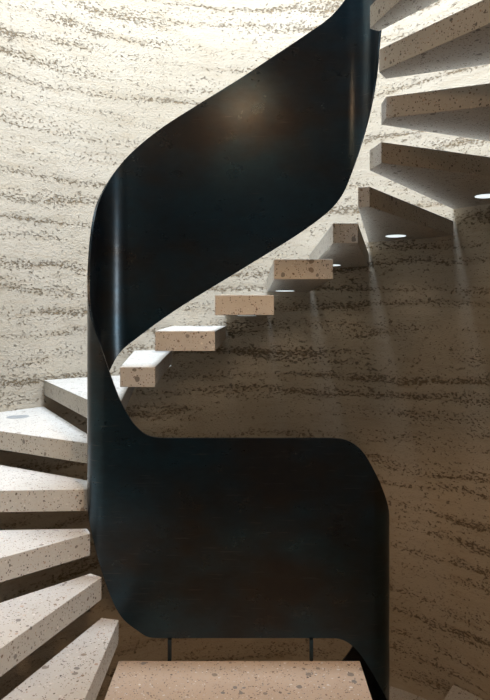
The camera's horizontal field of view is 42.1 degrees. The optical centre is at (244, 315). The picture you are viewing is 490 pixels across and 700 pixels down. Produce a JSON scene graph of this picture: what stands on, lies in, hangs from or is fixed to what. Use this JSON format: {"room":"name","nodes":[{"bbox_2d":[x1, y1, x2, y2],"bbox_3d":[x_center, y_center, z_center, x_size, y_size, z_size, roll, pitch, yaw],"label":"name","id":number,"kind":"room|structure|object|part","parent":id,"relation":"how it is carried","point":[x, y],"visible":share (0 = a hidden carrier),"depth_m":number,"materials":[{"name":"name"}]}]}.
{"room":"spiral stairwell","nodes":[
{"label":"spiral stairwell","id":0,"kind":"room"},
{"bbox_2d":[0,66,489,699],"bbox_3d":[0.019,1.534,3.085,4.433,6.180,4.087,0,0,0],"label":"wall","id":1,"kind":"structure","parent":0,"point":[389,357],"depth_m":4.37,"materials":[{"name":"beige stone"}]},
{"bbox_2d":[0,407,86,462],"bbox_3d":[-1.283,0.648,3.447,0.645,0.101,1.371,0,0,-28],"label":"stair tread","id":2,"kind":"structure","parent":1,"relation":"attached to","point":[39,431],"depth_m":3.26,"materials":[{"name":"stone"}]},
{"bbox_3d":[-1.347,0.598,3.779,0.131,0.001,0.131,0,0,0],"label":"plate","id":3,"kind":"part","parent":2,"relation":"part of","materials":[{"name":"grey metal"}]},
{"bbox_2d":[0,465,87,511],"bbox_3d":[-1.275,0.823,3.183,1.141,0.101,0.793,0,0,0],"label":"stair tread","id":4,"kind":"structure","parent":1,"relation":"attached to","point":[21,490],"depth_m":2.84,"materials":[{"name":"stone"}]},
{"bbox_2d":[0,529,89,581],"bbox_3d":[-1.259,0.998,2.374,1.165,0.101,0.938,0,0,0],"label":"stair tread","id":5,"kind":"structure","parent":1,"relation":"attached to","point":[22,552],"depth_m":2.67,"materials":[{"name":"stone"}]},
{"bbox_2d":[0,574,100,676],"bbox_3d":[-1.133,1.173,2.185,0.600,0.101,1.427,0,0,20],"label":"stair tread","id":6,"kind":"structure","parent":1,"relation":"attached to","point":[28,621],"depth_m":2.44,"materials":[{"name":"stone"}]},
{"bbox_2d":[2,618,118,699],"bbox_3d":[-0.815,1.348,1.938,0.550,0.101,1.606,0,0,0],"label":"stair tread","id":7,"kind":"structure","parent":1,"relation":"attached to","point":[77,672],"depth_m":2.35,"materials":[{"name":"stone"}]},
{"bbox_2d":[44,375,133,417],"bbox_3d":[-0.985,0.473,3.792,0.574,0.101,1.535,0,0,-7],"label":"stair tread","id":8,"kind":"structure","parent":1,"relation":"attached to","point":[71,393],"depth_m":3.75,"materials":[{"name":"stone"}]},
{"bbox_2d":[120,350,171,386],"bbox_3d":[-0.584,0.298,3.884,0.268,0.101,1.596,0,0,-6],"label":"stair tread","id":9,"kind":"structure","parent":1,"relation":"attached to","point":[143,368],"depth_m":3.20,"materials":[{"name":"stone"}]},
{"bbox_2d":[155,326,225,350],"bbox_3d":[-0.339,0.123,3.933,0.397,0.101,1.674,0,0,0],"label":"stair tread","id":10,"kind":"structure","parent":1,"relation":"attached to","point":[173,338],"depth_m":3.10,"materials":[{"name":"stone"}]},
{"bbox_2d":[215,295,273,315],"bbox_3d":[0.010,-0.052,3.937,0.311,0.101,1.680,0,0,0],"label":"stair tread","id":11,"kind":"structure","parent":1,"relation":"attached to","point":[239,305],"depth_m":3.10,"materials":[{"name":"stone"}]},
{"bbox_2d":[267,259,332,291],"bbox_3d":[0.309,-0.227,3.934,0.336,0.101,1.675,0,0,0],"label":"stair tread","id":12,"kind":"structure","parent":1,"relation":"attached to","point":[285,275],"depth_m":3.10,"materials":[{"name":"stone"}]},
{"bbox_2d":[309,223,368,267],"bbox_3d":[0.658,-0.402,3.902,0.413,0.101,1.624,0,0,2],"label":"stair tread","id":13,"kind":"structure","parent":1,"relation":"attached to","point":[344,243],"depth_m":3.47,"materials":[{"name":"stone"}]},
{"bbox_2d":[370,0,438,30],"bbox_3d":[0.963,-1.277,2.076,0.477,0.101,1.506,0,0,-15],"label":"stair tread","id":14,"kind":"structure","parent":1,"relation":"attached to","point":[383,13],"depth_m":2.60,"materials":[{"name":"stone"}]},
{"bbox_2d":[358,187,452,241],"bbox_3d":[0.988,-0.577,3.767,0.556,0.101,1.508,0,0,13],"label":"stair tread","id":15,"kind":"structure","parent":1,"relation":"attached to","point":[385,217],"depth_m":3.65,"materials":[{"name":"stone"}]},
{"bbox_2d":[385,234,406,236],"bbox_3d":[0.995,-0.528,4.204,0.140,0.002,0.140,0,0,-17],"label":"recessed light","id":16,"kind":"object","parent":15,"relation":"attached to","point":[386,235],"depth_m":4.16,"materials":[{"name":"grey metal"}]},
{"bbox_2d":[389,686,426,699],"bbox_3d":[0.988,2.653,3.767,0.556,0.101,1.508,0,0,13],"label":"stair tread","id":17,"kind":"structure","parent":1,"relation":"attached to","point":[394,693],"depth_m":4.37,"materials":[{"name":"stone"}]},
{"bbox_2d":[370,142,489,208],"bbox_3d":[1.046,-0.752,3.585,1.304,0.101,0.842,0,0,-25],"label":"stair tread","id":18,"kind":"structure","parent":1,"relation":"attached to","point":[455,180],"depth_m":3.17,"materials":[{"name":"stone"}]},
{"bbox_2d":[474,193,489,197],"bbox_3d":[1.415,-0.703,3.731,0.141,0.003,0.141,0,0,0],"label":"recessed light","id":19,"kind":"object","parent":18,"relation":"attached to","point":[477,195],"depth_m":3.71,"materials":[{"name":"grey metal"}]},
{"bbox_2d":[379,0,489,78],"bbox_3d":[1.043,-1.102,2.192,1.287,0.101,0.868,0,0,23],"label":"stair tread","id":20,"kind":"structure","parent":1,"relation":"attached to","point":[461,39],"depth_m":2.55,"materials":[{"name":"stone"}]},
{"bbox_2d":[381,83,489,140],"bbox_3d":[1.256,-0.927,2.908,1.258,0.101,1.118,0,0,0],"label":"stair tread","id":21,"kind":"structure","parent":1,"relation":"attached to","point":[464,111],"depth_m":2.80,"materials":[{"name":"stone"}]},
{"bbox_2d":[444,685,482,699],"bbox_3d":[1.046,2.478,3.585,1.304,0.101,0.842,0,0,-25],"label":"stair tread","id":22,"kind":"structure","parent":1,"relation":"attached to","point":[455,693],"depth_m":4.08,"materials":[{"name":"stone"}]},
{"bbox_2d":[0,0,489,106],"bbox_3d":[0.019,-2.741,3.569,4.433,2.370,3.118,0,0,0],"label":"wall","id":23,"kind":"structure","parent":0,"point":[172,52],"depth_m":4.59,"materials":[{"name":"beige stone"}]},
{"bbox_3d":[0.000,1.534,-0.232,4.400,0.120,3.136,0,0,0],"label":"floor","id":24,"kind":"structure","parent":0,"visible":0},
{"bbox_2d":[104,661,371,699],"bbox_3d":[-0.029,1.524,1.884,1.040,0.100,1.676,0,0,0],"label":"stair landing","id":25,"kind":"structure","parent":24,"relation":"attached to","point":[131,680],"depth_m":2.57,"materials":[{"name":"beige stone"}]},
{"bbox_2d":[87,0,388,699],"bbox_3d":[-0.029,0.085,2.903,1.337,6.012,0.352,0,0,0],"label":"balustrade","id":26,"kind":"object","parent":25,"relation":"attached to","point":[193,537],"visible":0.98,"depth_m":2.75,"materials":[{"name":"metal"}]},
{"bbox_3d":[-0.323,1.466,2.735,0.016,0.159,0.016,0,0,0],"label":"post","id":27,"kind":"part","parent":26,"relation":"part of","materials":[{"name":"metal"}]},
{"bbox_3d":[0.284,1.466,2.735,0.016,0.159,0.016,0,0,0],"label":"post","id":28,"kind":"part","parent":26,"relation":"part of","materials":[{"name":"metal"}]}
]}

